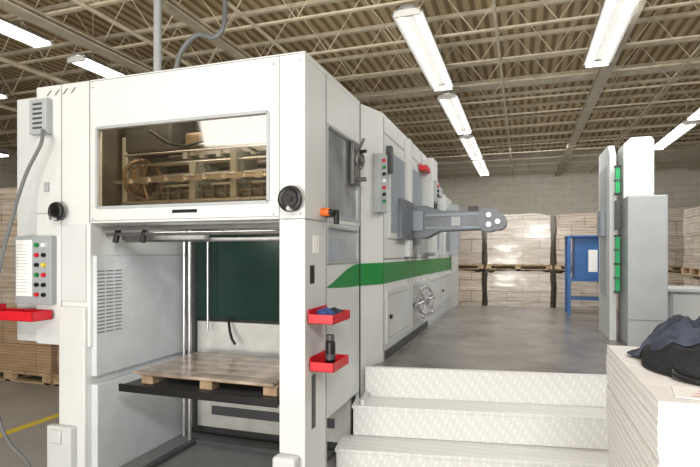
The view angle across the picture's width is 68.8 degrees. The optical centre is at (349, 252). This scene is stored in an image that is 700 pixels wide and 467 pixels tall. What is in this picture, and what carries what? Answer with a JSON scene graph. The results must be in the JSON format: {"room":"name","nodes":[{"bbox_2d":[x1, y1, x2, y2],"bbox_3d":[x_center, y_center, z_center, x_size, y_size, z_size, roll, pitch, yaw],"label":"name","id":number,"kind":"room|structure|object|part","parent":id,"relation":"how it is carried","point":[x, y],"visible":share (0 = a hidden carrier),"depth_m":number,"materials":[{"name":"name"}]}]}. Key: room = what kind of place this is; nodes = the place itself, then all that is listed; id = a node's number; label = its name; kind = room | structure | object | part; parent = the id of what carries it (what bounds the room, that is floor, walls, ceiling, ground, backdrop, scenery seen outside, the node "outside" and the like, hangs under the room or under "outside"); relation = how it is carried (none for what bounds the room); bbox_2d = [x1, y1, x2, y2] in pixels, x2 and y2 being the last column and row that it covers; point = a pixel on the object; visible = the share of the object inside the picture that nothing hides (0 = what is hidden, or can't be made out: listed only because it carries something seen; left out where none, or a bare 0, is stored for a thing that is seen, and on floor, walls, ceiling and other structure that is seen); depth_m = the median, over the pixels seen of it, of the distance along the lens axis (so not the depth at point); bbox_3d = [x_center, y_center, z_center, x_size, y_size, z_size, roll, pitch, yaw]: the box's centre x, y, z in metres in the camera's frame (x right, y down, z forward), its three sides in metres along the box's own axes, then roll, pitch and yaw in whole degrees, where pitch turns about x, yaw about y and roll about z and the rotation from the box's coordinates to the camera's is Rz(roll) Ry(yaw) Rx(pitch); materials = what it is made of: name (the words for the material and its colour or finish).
{"room":"print shop","nodes":[
{"label":"print shop","id":0,"kind":"room"},
{"bbox_2d":[0,147,16,188],"bbox_3d":[-11.354,-0.700,10.468,0.200,4.800,20.600,0,0,19],"label":"wall","id":1,"kind":"structure","parent":0,"point":[8,179],"depth_m":14.70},
{"bbox_2d":[0,372,335,466],"bbox_3d":[-0.866,1.800,6.833,22.000,0.200,20.400,0,0,19],"label":"floor","id":2,"kind":"structure","parent":0,"point":[21,403],"depth_m":5.28,"materials":[{"name":"concrete"}]},
{"bbox_2d":[0,320,58,384],"bbox_3d":[-4.406,1.280,7.286,1.500,0.840,1.000,0,0,19],"label":"load","id":3,"kind":"object","parent":2,"relation":"on","point":[26,358],"visible":0.34,"depth_m":6.77,"materials":[{"name":"brown cardboard"}]},
{"bbox_2d":[0,187,16,307],"bbox_3d":[-4.406,-0.020,7.286,1.500,1.741,1.000,0,0,19],"label":"load","id":4,"kind":"object","parent":3,"relation":"on","point":[7,195],"visible":0.12,"depth_m":6.86,"materials":[{"name":"beige cardboard"}]},
{"bbox_2d":[0,413,58,436],"bbox_3d":[-2.615,1.698,6.683,0.100,0.004,13.000,0,0,19],"label":"floor marking","id":5,"kind":"object","parent":2,"relation":"on","point":[39,421],"depth_m":5.05,"materials":[{"name":"yellow paint"}]},
{"bbox_2d":[53,347,58,385],"bbox_3d":[-2.937,1.280,6.792,1.500,0.839,1.000,0,0,19],"label":"load","id":6,"kind":"object","parent":2,"relation":"on","point":[56,376],"visible":0.02,"depth_m":6.55,"materials":[{"name":"brown cardboard"}]},
{"bbox_2d":[15,0,506,466],"bbox_3d":[0.350,-0.645,7.292,3.683,4.690,8.345,0,0,19],"label":"machine","id":7,"kind":"object","parent":2,"relation":"on","point":[163,215],"visible":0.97,"depth_m":3.90,"materials":[{"name":"white metal"}]},
{"bbox_2d":[0,129,44,466],"bbox_3d":[-2.264,0.389,3.619,0.981,2.632,0.281,0,0,42],"label":"hose","id":8,"kind":"object","parent":7,"relation":"attached to","point":[42,133],"visible":1,"depth_m":3.76,"materials":[{"name":"grey rubber"}]},
{"bbox_2d":[0,303,51,321],"bbox_3d":[-2.501,0.448,3.854,0.480,0.105,0.170,0,0,19],"label":"tray","id":9,"kind":"object","parent":7,"relation":"attached to","point":[6,314],"visible":1,"depth_m":3.77,"materials":[{"name":"red plastic"}]},
{"bbox_3d":[-2.411,0.130,3.919,0.370,0.520,0.050,0,0,19],"label":"control panel","id":10,"kind":"part","parent":7,"relation":"part of","materials":[{"name":"grey metal"}]},
{"bbox_2d":[44,182,49,191],"bbox_3d":[-2.316,-0.505,3.903,0.040,0.070,0.020,0,0,19],"label":"switch","id":11,"kind":"object","parent":7,"relation":"attached to","point":[46,184],"depth_m":3.89,"materials":[{"name":"grey paint"}]},
{"bbox_3d":[-2.301,0.555,3.906,0.253,0.250,0.004,0,0,19],"label":"access panel","id":12,"kind":"part","parent":7,"relation":"part of","materials":[{"name":"white metal"}]},
{"bbox_2d":[30,88,67,135],"bbox_3d":[-2.285,-1.070,3.869,0.320,0.340,0.064,0,0,19],"label":"vent","id":13,"kind":"object","parent":7,"relation":"attached to","point":[48,112],"depth_m":3.87,"materials":[{"name":"grey paint"}]},
{"bbox_3d":[-2.064,0.075,3.821,0.230,0.570,0.015,0,0,19],"label":"access panel","id":14,"kind":"part","parent":7,"relation":"part of","materials":[{"name":"white metal"}]},
{"bbox_3d":[-2.022,1.050,3.946,0.250,1.300,0.310,0,0,19],"label":"post","id":15,"kind":"part","parent":7,"relation":"part of","materials":[{"name":"white metal"}]},
{"bbox_2d":[97,270,121,333],"bbox_3d":[-1.843,0.365,3.923,0.003,0.469,0.240,0,0,19],"label":"vent","id":16,"kind":"object","parent":7,"relation":"attached to","point":[109,282],"depth_m":3.92,"materials":[{"name":"white metal"}]},
{"bbox_3d":[-1.760,-0.140,3.863,0.043,0.134,0.081,0,0,19],"label":"rail knob","id":17,"kind":"part","parent":7,"relation":"part of","materials":[{"name":"black plastic"}]},
{"bbox_3d":[-1.845,0.860,4.377,0.310,1.680,1.120,0,0,19],"label":"panel","id":18,"kind":"part","parent":7,"relation":"part of","materials":[{"name":"white metal"}]},
{"bbox_3d":[-1.523,-0.140,3.783,0.043,0.134,0.081,0,0,19],"label":"rail knob","id":19,"kind":"part","parent":7,"relation":"part of","materials":[{"name":"black plastic"}]},
{"bbox_3d":[-1.640,-0.600,4.298,0.050,0.600,0.700,0,0,19],"label":"plate","id":20,"kind":"part","parent":7,"relation":"part of","materials":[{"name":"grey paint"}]},
{"bbox_3d":[-1.474,1.650,4.163,0.050,0.040,0.750,0,0,19],"label":"rail","id":21,"kind":"part","parent":7,"relation":"part of","materials":[{"name":"grey metal"}]},
{"bbox_3d":[-1.517,0.735,4.678,0.035,1.870,0.035,0,0,19],"label":"guide rod","id":22,"kind":"part","parent":7,"relation":"part of","materials":[{"name":"metal"}]},
{"bbox_3d":[-1.435,0.735,4.577,0.035,1.870,0.035,0,0,19],"label":"guide rod","id":23,"kind":"part","parent":7,"relation":"part of","materials":[{"name":"metal"}]},
{"bbox_3d":[-1.117,-0.142,3.734,1.500,0.115,0.265,0,0,19],"label":"delivery rail","id":24,"kind":"part","parent":7,"relation":"part of","materials":[{"name":"metal"}]},
{"bbox_3d":[-1.447,0.715,4.729,0.024,1.802,0.024,0,0,-26],"label":"lift chain","id":25,"kind":"part","parent":7,"relation":"part of","materials":[{"name":"metal"}]},
{"bbox_2d":[132,352,279,396],"bbox_3d":[-0.918,0.910,3.918,1.160,0.095,0.776,0,0,19],"label":"wooden pallet","id":26,"kind":"object","parent":7,"relation":"on","point":[211,369],"visible":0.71,"depth_m":3.75,"materials":[{"name":"brown wood"}]},
{"bbox_3d":[-1.280,0.300,4.598,0.020,0.800,0.020,0,0,19],"label":"guide rod","id":27,"kind":"part","parent":7,"relation":"part of","materials":[{"name":"metal"}]},
{"bbox_3d":[-0.999,1.685,4.055,1.480,0.030,1.050,0,0,19],"label":"plate","id":28,"kind":"part","parent":7,"relation":"part of","materials":[{"name":"grey metal"}]},
{"bbox_3d":[-0.706,0.220,4.519,1.500,0.760,0.055,0,0,19],"label":"green guard door","id":29,"kind":"part","parent":7,"relation":"part of","materials":[{"name":"green metal"}]},
{"bbox_3d":[-0.794,1.650,4.303,1.150,0.040,0.050,0,0,19],"label":"rail","id":30,"kind":"part","parent":7,"relation":"part of","materials":[{"name":"grey metal"}]},
{"bbox_3d":[-0.702,0.775,4.528,1.500,0.290,0.035,0,0,19],"label":"panel","id":31,"kind":"part","parent":7,"relation":"part of","materials":[{"name":"white metal"}]},
{"bbox_3d":[-0.702,1.280,4.528,1.500,0.640,0.035,0,0,19],"label":"panel","id":32,"kind":"part","parent":7,"relation":"part of","materials":[{"name":"white metal"}]},
{"bbox_3d":[-0.308,0.740,3.443,0.180,1.920,0.390,0,0,19],"label":"post","id":33,"kind":"part","parent":7,"relation":"part of","materials":[{"name":"white metal"}]},
{"bbox_3d":[-0.158,-0.280,3.482,0.080,0.056,0.056,0,0,19],"label":"selector knob","id":34,"kind":"part","parent":7,"relation":"part of","materials":[{"name":"orange plastic"}]},
{"bbox_2d":[308,305,349,324],"bbox_3d":[-0.135,0.405,3.385,0.174,0.090,0.330,0,0,19],"label":"tray","id":35,"kind":"object","parent":7,"relation":"attached to","point":[313,318],"visible":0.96,"depth_m":3.25,"materials":[{"name":"red plastic"}]},
{"bbox_2d":[316,307,334,314],"bbox_3d":[-0.156,0.397,3.322,0.135,0.092,0.152,0,0,19],"label":"rag","id":36,"kind":"object","parent":35,"relation":"in","point":[326,311],"visible":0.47,"depth_m":3.29,"materials":[{"name":"blue fabric"}]},
{"bbox_2d":[330,307,342,313],"bbox_3d":[-0.104,0.404,3.467,0.122,0.077,0.108,0,0,-16],"label":"rag","id":37,"kind":"object","parent":35,"relation":"in","point":[334,309],"visible":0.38,"depth_m":3.44,"materials":[{"name":"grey fabric"}]},
{"bbox_2d":[310,350,348,372],"bbox_3d":[-0.134,0.715,3.401,0.164,0.090,0.300,0,0,19],"label":"tray","id":38,"kind":"object","parent":7,"relation":"attached to","point":[317,361],"visible":0.79,"depth_m":3.31,"materials":[{"name":"red plastic"}]},
{"bbox_2d":[325,334,334,362],"bbox_3d":[-0.129,0.646,3.378,0.067,0.213,0.067,0,0,19],"label":"spray can","id":39,"kind":"object","parent":38,"relation":"in","point":[330,343],"visible":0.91,"depth_m":3.35,"materials":[{"name":"black metal"}]},
{"bbox_3d":[-0.123,-0.250,3.555,0.099,0.100,0.039,0,0,19],"label":"selector knob","id":40,"kind":"part","parent":7,"relation":"part of","materials":[{"name":"black plastic"}]},
{"bbox_3d":[-0.046,0.122,3.967,0.006,0.115,0.770,0,0,19],"label":"panel","id":41,"kind":"part","parent":7,"relation":"part of","materials":[{"name":"white metal"}]},
{"bbox_3d":[-0.059,0.475,3.971,0.035,1.390,0.770,0,0,19],"label":"panel","id":42,"kind":"part","parent":7,"relation":"part of","materials":[{"name":"white metal"}]},
{"bbox_3d":[0.476,-0.580,5.147,0.018,0.880,0.680,0,0,19],"label":"inspection door","id":43,"kind":"part","parent":7,"relation":"part of","materials":[{"name":"grey metal"}]},
{"bbox_3d":[0.497,0.595,5.214,0.016,0.510,1.000,0,0,19],"label":"door","id":44,"kind":"part","parent":7,"relation":"part of","materials":[{"name":"white metal"}]},
{"bbox_3d":[0.590,-0.345,5.404,0.070,0.410,0.620,0,0,19],"label":"arm mount","id":45,"kind":"part","parent":7,"relation":"part of","materials":[{"name":"grey metal"}]},
{"bbox_3d":[0.772,-0.605,6.029,0.018,0.830,0.780,0,0,19],"label":"inspection door","id":46,"kind":"part","parent":7,"relation":"part of","materials":[{"name":"white metal"}]},
{"bbox_3d":[0.851,0.595,6.266,0.016,0.510,0.980,0,0,19],"label":"door","id":47,"kind":"part","parent":7,"relation":"part of","materials":[{"name":"white metal"}]},
{"bbox_2d":[419,163,429,173],"bbox_3d":[0.922,-1.045,6.295,0.088,0.090,0.280,0,0,19],"label":"tray","id":48,"kind":"object","parent":7,"relation":"attached to","point":[424,169],"visible":1,"depth_m":6.17,"materials":[{"name":"red plastic"}]},
{"bbox_3d":[1.236,0.595,7.471,0.016,0.510,1.050,0,0,19],"label":"door","id":49,"kind":"part","parent":7,"relation":"part of","materials":[{"name":"white metal"}]},
{"bbox_3d":[1.626,0.595,8.632,0.016,0.510,1.200,0,0,19],"label":"door","id":50,"kind":"part","parent":7,"relation":"part of","materials":[{"name":"white metal"}]},
{"bbox_3d":[1.079,-0.340,5.619,0.860,0.360,0.220,0,0,19],"label":"arm","id":51,"kind":"part","parent":7,"relation":"part of"},
{"bbox_3d":[1.098,-0.412,5.489,0.580,0.025,0.015,0,0,19],"label":"arm rail","id":52,"kind":"part","parent":7,"relation":"part of","materials":[{"name":"grey metal"}]},
{"bbox_3d":[1.098,-0.275,5.489,0.580,0.020,0.015,0,0,19],"label":"arm rail","id":53,"kind":"part","parent":7,"relation":"part of","materials":[{"name":"silver metal"}]},
{"bbox_3d":[1.519,-0.350,5.461,0.304,0.248,0.280,0,0,19],"label":"arm","id":54,"kind":"part","parent":7,"relation":"part of"},
{"bbox_2d":[335,366,607,466],"bbox_3d":[1.170,1.336,3.912,2.500,0.728,0.630,0,0,10],"label":"steps","id":55,"kind":"structure","parent":2,"relation":"on","point":[408,430],"depth_m":4.00,"materials":[{"name":"silver metal"}]},
{"bbox_2d":[458,269,484,305],"bbox_3d":[2.906,1.070,14.216,1.620,1.261,1.100,0,0,19],"label":"load","id":56,"kind":"object","parent":2,"relation":"on","point":[471,289],"visible":0.33,"depth_m":13.60,"materials":[{"name":"beige cardboard"}]},
{"bbox_2d":[458,230,485,268],"bbox_3d":[2.906,-0.290,14.216,1.620,1.440,1.100,0,0,19],"label":"load","id":57,"kind":"object","parent":56,"relation":"on","point":[472,243],"visible":0.28,"depth_m":13.59,"materials":[{"name":"beige cardboard"}]},
{"bbox_2d":[371,305,626,406],"bbox_3d":[3.098,1.340,6.338,4.370,0.720,5.610,0,0,19],"label":"raised platform","id":58,"kind":"object","parent":2,"relation":"on","point":[469,337],"visible":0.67,"depth_m":5.54,"materials":[{"name":"grey metal"}]},
{"bbox_2d":[564,235,598,314],"bbox_3d":[3.872,0.350,8.309,0.680,1.260,0.580,0,0,19],"label":"workbench","id":59,"kind":"object","parent":58,"relation":"on","point":[585,248],"visible":0.53,"depth_m":8.14,"materials":[{"name":"paint"}]},
{"bbox_3d":[3.666,0.365,8.652,0.050,1.230,0.050,0,0,19],"label":"leg","id":60,"kind":"part","parent":59,"relation":"part of","materials":[{"name":"blue paint"}]},
{"bbox_3d":[3.504,0.365,8.169,0.050,1.230,0.050,0,0,19],"label":"leg","id":61,"kind":"part","parent":59,"relation":"part of","materials":[{"name":"blue paint"}]},
{"bbox_2d":[566,278,598,281],"bbox_3d":[3.872,0.435,8.309,0.620,0.030,0.520,0,0,19],"label":"shelf","id":62,"kind":"object","parent":59,"relation":"attached to","point":[567,279],"depth_m":8.11,"materials":[{"name":"blue metal"}]},
{"bbox_2d":[571,296,598,300],"bbox_3d":[3.874,0.735,8.314,0.600,0.030,0.490,0,0,19],"label":"shelf","id":63,"kind":"object","parent":59,"relation":"attached to","point":[594,298],"depth_m":8.16,"materials":[{"name":"blue metal"}]},
{"bbox_2d":[597,136,667,346],"bbox_3d":[3.190,-0.145,5.889,0.550,2.250,1.203,0,0,19],"label":"electrical cabinet","id":64,"kind":"object","parent":58,"relation":"on","point":[633,263],"visible":0.94,"depth_m":5.55,"materials":[{"name":"grey metal"}]},
{"bbox_3d":[3.077,-0.125,6.118,0.070,2.210,0.840,0,0,19],"label":"frame","id":65,"kind":"part","parent":64,"relation":"part of","materials":[{"name":"white metal"}]},
{"bbox_2d":[668,286,699,319],"bbox_3d":[4.628,0.710,6.462,1.210,0.540,0.660,0,0,19],"label":"base cabinet","id":66,"kind":"object","parent":58,"relation":"on","point":[682,300],"visible":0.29,"depth_m":6.31,"materials":[{"name":"grey paint"}]},
{"bbox_3d":[4.260,0.710,6.263,0.520,0.380,0.010,0,0,19],"label":"door","id":67,"kind":"part","parent":66,"relation":"part of","materials":[{"name":"white metal"}]},
{"bbox_2d":[487,270,550,307],"bbox_3d":[4.508,1.070,13.677,1.620,1.261,1.100,0,0,19],"label":"load","id":68,"kind":"object","parent":2,"relation":"on","point":[510,288],"visible":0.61,"depth_m":13.19,"materials":[{"name":"beige cardboard"}]},
{"bbox_2d":[486,213,551,269],"bbox_3d":[4.508,-0.300,13.677,1.620,1.460,1.100,0,0,19],"label":"load","id":69,"kind":"object","parent":68,"relation":"on","point":[525,240],"visible":0.93,"depth_m":13.16,"materials":[{"name":"beige cardboard"}]},
{"bbox_2d":[554,270,617,309],"bbox_3d":[6.109,1.070,13.137,1.620,1.260,1.100,0,0,19],"label":"load","id":70,"kind":"object","parent":2,"relation":"on","point":[578,288],"visible":0.3,"depth_m":12.75,"materials":[{"name":"beige cardboard"}]},
{"bbox_2d":[553,212,617,269],"bbox_3d":[6.109,-0.290,13.137,1.620,1.440,1.100,0,0,19],"label":"load","id":71,"kind":"object","parent":70,"relation":"on","point":[565,224],"visible":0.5,"depth_m":12.81,"materials":[{"name":"beige cardboard"}]},
{"bbox_2d":[606,345,699,466],"bbox_3d":[1.801,1.100,2.058,1.232,1.199,1.121,0,0,19],"label":"pile","id":72,"kind":"object","parent":2,"relation":"on","point":[648,426],"visible":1,"depth_m":1.96,"materials":[{"name":"white paper"}]},
{"bbox_2d":[641,342,699,385],"bbox_3d":[1.654,0.395,2.187,0.732,0.209,0.813,0,0,19],"label":"duffel bag","id":73,"kind":"object","parent":72,"relation":"on","point":[682,363],"visible":0.66,"depth_m":2.07,"materials":[{"name":"black fabric"}]},
{"bbox_2d":[627,314,699,356],"bbox_3d":[1.595,0.363,2.299,0.552,0.248,0.613,0,0,-42],"label":"jacket","id":74,"kind":"object","parent":73,"relation":"on","point":[678,329],"visible":0.98,"depth_m":2.23,"materials":[{"name":"blue fabric"}]},
{"bbox_2d":[671,385,699,399],"bbox_3d":[1.354,0.497,1.750,0.433,0.003,0.172,0,0,25],"label":"paper sheet","id":75,"kind":"object","parent":72,"relation":"on","point":[679,391],"visible":1,"depth_m":1.82,"materials":[{"name":"white paper"}]},
{"bbox_2d":[668,271,692,285],"bbox_3d":[7.721,1.070,12.595,1.620,1.260,1.100,0,0,19],"label":"load","id":76,"kind":"object","parent":2,"relation":"on","point":[675,278],"visible":0.06,"depth_m":12.07,"materials":[{"name":"beige cardboard"}]},
{"bbox_2d":[668,207,693,270],"bbox_3d":[7.721,-0.330,12.595,1.620,1.521,1.100,0,0,19],"label":"load","id":77,"kind":"object","parent":76,"relation":"on","point":[675,215],"visible":0.14,"depth_m":12.07,"materials":[{"name":"beige cardboard"}]},
{"bbox_2d":[683,276,699,285],"bbox_3d":[6.745,1.055,8.914,1.400,1.290,1.100,0,0,19],"label":"load","id":78,"kind":"object","parent":2,"relation":"on","point":[695,280],"visible":0.13,"depth_m":9.19,"materials":[{"name":"beige cardboard"}]},
{"bbox_2d":[681,205,699,276],"bbox_3d":[6.745,-0.229,8.914,1.400,1.258,1.100,0,0,19],"label":"load","id":79,"kind":"object","parent":78,"relation":"on","point":[691,221],"visible":1,"depth_m":9.14,"materials":[{"name":"beige cardboard"}]},
{"bbox_2d":[0,0,699,157],"bbox_3d":[-0.866,-3.050,6.833,22.000,0.100,20.400,0,0,19],"label":"ceiling","id":80,"kind":"structure","parent":0,"point":[129,16],"depth_m":7.64,"materials":[{"name":"beige metal"}]},
{"bbox_2d":[0,91,8,99],"bbox_3d":[-5.311,-2.583,6.166,0.300,0.815,2.300,0,0,19],"label":"fluorescent light","id":81,"kind":"object","parent":80,"relation":"hanging from","point":[3,96],"visible":1,"depth_m":7.19,"materials":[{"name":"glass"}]},
{"bbox_2d":[0,151,10,156],"bbox_3d":[-8.176,-2.583,10.507,0.300,0.815,2.300,0,0,19],"label":"fluorescent light","id":82,"kind":"object","parent":80,"relation":"hanging from","point":[2,154],"visible":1,"depth_m":11.49,"materials":[{"name":"plastic"}]},
{"bbox_2d":[0,0,54,48],"bbox_3d":[-3.608,-2.583,4.327,0.300,0.815,2.300,0,0,19],"label":"fluorescent light","id":83,"kind":"object","parent":80,"relation":"hanging from","point":[8,28],"visible":1,"depth_m":5.18,"materials":[{"name":"plastic"}]},
{"bbox_2d":[9,0,132,22],"bbox_3d":[-1.619,-2.670,4.596,21.980,0.640,0.060,0,0,19],"label":"joist","id":84,"kind":"object","parent":80,"relation":"attached to","point":[108,2],"visible":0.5,"depth_m":4.93,"materials":[{"name":"paint"}]},
{"bbox_2d":[0,0,152,72],"bbox_3d":[-1.431,-2.315,9.919,0.160,0.070,14.890,0,0,19],"label":"steel beam","id":85,"kind":"structure","parent":84,"relation":"attached to","point":[18,8],"depth_m":5.36,"materials":[{"name":"metal"}]},
{"bbox_2d":[151,0,252,59],"bbox_3d":[-0.104,-2.315,9.473,0.110,0.070,14.890,0,0,19],"label":"steel beam","id":86,"kind":"structure","parent":84,"relation":"attached to","point":[174,8],"depth_m":5.17,"materials":[{"name":"metal"}]},
{"bbox_2d":[590,44,699,173],"bbox_3d":[4.600,-2.336,7.711,0.028,0.028,15.250,0,0,19],"label":"conduit","id":87,"kind":"object","parent":84,"relation":"attached to","point":[698,47],"visible":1,"depth_m":7.34,"materials":[{"name":"metal"}]},
{"bbox_2d":[66,52,187,77],"bbox_3d":[-2.747,-2.583,6.886,0.300,0.815,2.300,0,0,19],"label":"fluorescent light","id":88,"kind":"object","parent":80,"relation":"hanging from","point":[76,58],"visible":0.38,"depth_m":6.03,"materials":[{"name":"plastic"}]},
{"bbox_2d":[0,0,428,67],"bbox_3d":[-1.338,-2.670,5.430,21.980,0.640,0.060,0,0,19],"label":"joist","id":89,"kind":"object","parent":80,"relation":"attached to","point":[70,4],"visible":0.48,"depth_m":5.64,"materials":[{"name":"paint"}]},
{"bbox_2d":[0,0,699,117],"bbox_3d":[-0.776,-2.670,7.098,21.980,0.640,0.060,0,0,19],"label":"joist","id":90,"kind":"object","parent":80,"relation":"attached to","point":[534,4],"visible":0.53,"depth_m":6.63,"materials":[{"name":"paint"}]},
{"bbox_2d":[0,0,699,95],"bbox_3d":[-1.057,-2.670,6.264,21.980,0.640,0.060,0,0,19],"label":"joist","id":91,"kind":"object","parent":80,"relation":"attached to","point":[297,5],"visible":0.65,"depth_m":6.12,"materials":[{"name":"paint"}]},
{"bbox_2d":[0,10,699,133],"bbox_3d":[-0.496,-2.670,7.932,21.980,0.640,0.060,0,0,19],"label":"joist","id":92,"kind":"object","parent":80,"relation":"attached to","point":[657,18],"visible":0.39,"depth_m":7.00,"materials":[{"name":"paint"}]},
{"bbox_2d":[0,38,699,146],"bbox_3d":[-0.215,-2.670,8.767,21.980,0.640,0.060,0,0,19],"label":"joist","id":93,"kind":"object","parent":80,"relation":"attached to","point":[642,46],"visible":0.35,"depth_m":7.77,"materials":[{"name":"paint"}]},
{"bbox_2d":[0,74,699,165],"bbox_3d":[0.346,-2.670,10.435,21.980,0.640,0.060,0,0,19],"label":"joist","id":94,"kind":"object","parent":80,"relation":"attached to","point":[620,84],"visible":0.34,"depth_m":9.34,"materials":[{"name":"paint"}]},
{"bbox_2d":[0,57,699,155],"bbox_3d":[0.066,-2.670,9.601,21.980,0.640,0.060,0,0,19],"label":"joist","id":95,"kind":"object","parent":80,"relation":"attached to","point":[676,60],"visible":0.38,"depth_m":8.54,"materials":[{"name":"paint"}]},
{"bbox_2d":[10,89,699,171],"bbox_3d":[0.627,-2.670,11.269,21.980,0.640,0.060,0,0,19],"label":"joist","id":96,"kind":"object","parent":80,"relation":"attached to","point":[692,90],"visible":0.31,"depth_m":10.12,"materials":[{"name":"paint"}]},
{"bbox_2d":[391,3,454,91],"bbox_3d":[0.886,-2.583,5.769,0.300,0.815,2.300,0,0,19],"label":"fluorescent light","id":97,"kind":"object","parent":80,"relation":"hanging from","point":[411,20],"visible":1,"depth_m":5.45,"materials":[{"name":"plastic"}]},
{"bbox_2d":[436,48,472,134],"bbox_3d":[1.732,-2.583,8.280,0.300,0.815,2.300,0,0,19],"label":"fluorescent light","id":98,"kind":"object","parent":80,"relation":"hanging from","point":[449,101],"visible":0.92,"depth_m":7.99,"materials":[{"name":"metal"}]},
{"bbox_2d":[458,100,482,159],"bbox_3d":[2.577,-2.583,10.792,0.300,0.815,2.300,0,0,19],"label":"fluorescent light","id":99,"kind":"object","parent":80,"relation":"hanging from","point":[469,142],"visible":0.87,"depth_m":10.62,"materials":[{"name":"metal"}]},
{"bbox_2d":[472,131,489,175],"bbox_3d":[3.422,-2.583,13.303,0.300,0.815,2.300,0,0,19],"label":"fluorescent light","id":100,"kind":"object","parent":80,"relation":"hanging from","point":[480,166],"visible":0.88,"depth_m":13.14,"materials":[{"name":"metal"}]},
{"bbox_2d":[356,63,699,102],"bbox_3d":[0.683,-2.740,8.928,13.600,0.119,0.119,0,0,19],"label":"pipe","id":101,"kind":"object","parent":80,"relation":"attached to","point":[692,66],"visible":0.38,"depth_m":8.13,"materials":[{"name":"metal"}]},
{"bbox_2d":[396,101,699,151],"bbox_3d":[0.908,-2.670,12.103,21.980,0.640,0.060,0,0,19],"label":"joist","id":102,"kind":"object","parent":80,"relation":"attached to","point":[696,102],"visible":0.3,"depth_m":10.92,"materials":[{"name":"paint"}]},
{"bbox_2d":[405,114,699,157],"bbox_3d":[1.188,-2.670,12.937,21.980,0.640,0.060,0,0,19],"label":"joist","id":103,"kind":"object","parent":80,"relation":"attached to","point":[483,130],"visible":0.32,"depth_m":11.75,"materials":[{"name":"paint"}]},
{"bbox_2d":[412,122,699,163],"bbox_3d":[1.469,-2.670,13.771,21.980,0.640,0.060,0,0,19],"label":"joist","id":104,"kind":"object","parent":80,"relation":"attached to","point":[574,155],"visible":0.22,"depth_m":12.55,"materials":[{"name":"paint"}]},
{"bbox_2d":[0,104,16,111],"bbox_3d":[-4.594,-2.320,10.805,0.059,0.059,15.250,0,0,19],"label":"conduit","id":105,"kind":"object","parent":104,"relation":"attached to","point":[1,105],"visible":0.02,"depth_m":8.16,"materials":[{"name":"metal"}]},
{"bbox_2d":[0,56,70,83],"bbox_3d":[-2.793,-2.320,10.198,0.059,0.059,15.250,0,0,19],"label":"conduit","id":106,"kind":"object","parent":104,"relation":"attached to","point":[2,59],"visible":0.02,"depth_m":6.47,"materials":[{"name":"metal"}]},
{"bbox_2d":[418,129,699,169],"bbox_3d":[1.750,-2.670,14.605,21.980,0.640,0.060,0,0,19],"label":"joist","id":107,"kind":"object","parent":80,"relation":"attached to","point":[693,130],"visible":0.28,"depth_m":13.38,"materials":[{"name":"paint"}]},
{"bbox_2d":[423,136,699,173],"bbox_3d":[2.030,-2.670,15.439,21.980,0.640,0.060,0,0,19],"label":"joist","id":108,"kind":"object","parent":80,"relation":"attached to","point":[695,137],"visible":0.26,"depth_m":14.28,"materials":[{"name":"paint"}]},
{"bbox_2d":[71,0,193,66],"bbox_3d":[-0.897,-2.328,9.561,0.044,0.044,15.250,0,0,19],"label":"conduit","id":109,"kind":"object","parent":108,"relation":"attached to","point":[84,5],"visible":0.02,"depth_m":5.25,"materials":[{"name":"metal"}]},
{"bbox_2d":[433,143,699,178],"bbox_3d":[2.311,-2.670,16.273,21.980,0.640,0.060,0,0,19],"label":"joist","id":110,"kind":"object","parent":80,"relation":"attached to","point":[684,144],"visible":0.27,"depth_m":15.13,"materials":[{"name":"paint"}]},
{"bbox_2d":[583,0,639,68],"bbox_3d":[2.525,-2.583,4.901,0.300,0.815,2.300,0,0,19],"label":"fluorescent light","id":111,"kind":"object","parent":80,"relation":"hanging from","point":[615,16],"visible":1,"depth_m":5.11,"materials":[{"name":"metal"}]},
{"bbox_2d":[654,80,699,149],"bbox_3d":[6.115,-2.583,9.706,0.300,0.815,2.300,0,0,19],"label":"fluorescent light","id":112,"kind":"object","parent":80,"relation":"hanging from","point":[685,126],"visible":0.84,"depth_m":9.41,"materials":[{"name":"metal"}]},
{"bbox_2d":[685,108,699,120],"bbox_3d":[5.302,-2.583,7.290,0.300,0.815,2.300,0,0,19],"label":"fluorescent light","id":113,"kind":"object","parent":80,"relation":"hanging from","point":[693,116],"visible":1,"depth_m":8.29,"materials":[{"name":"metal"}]},
{"bbox_3d":[-2.180,-2.670,2.928,21.980,0.640,0.060,0,0,19],"label":"joist","id":114,"kind":"object","parent":80,"relation":"attached to","visible":0},
{"bbox_2d":[222,0,288,52],"bbox_3d":[0.335,-2.332,9.146,0.036,0.036,15.250,0,0,19],"label":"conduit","id":115,"kind":"object","parent":114,"relation":"attached to","point":[230,5],"visible":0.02,"depth_m":5.25,"materials":[{"name":"metal"}]},
{"bbox_2d":[492,0,513,176],"bbox_3d":[2.562,-2.334,8.396,0.032,0.032,15.250,0,0,19],"label":"conduit","id":116,"kind":"object","parent":114,"relation":"attached to","point":[493,1],"visible":1,"depth_m":6.35,"materials":[{"name":"metal"}]},
{"bbox_2d":[555,0,646,176],"bbox_3d":[3.801,-2.315,8.159,0.140,0.070,14.890,0,0,19],"label":"steel beam","id":117,"kind":"structure","parent":114,"relation":"attached to","point":[603,73],"depth_m":7.35,"materials":[{"name":"metal"}]},
{"bbox_2d":[688,163,699,170],"bbox_3d":[6.969,-2.315,6.913,0.069,0.069,15.250,0,0,19],"label":"conduit","id":118,"kind":"object","parent":114,"relation":"attached to","point":[698,164],"visible":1,"depth_m":13.64,"materials":[{"name":"metal"}]},
{"bbox_2d":[437,145,699,307],"bbox_3d":[2.420,-0.700,16.595,22.000,4.800,0.200,0,0,19],"label":"wall","id":119,"kind":"structure","parent":0,"point":[572,192],"depth_m":15.29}
]}

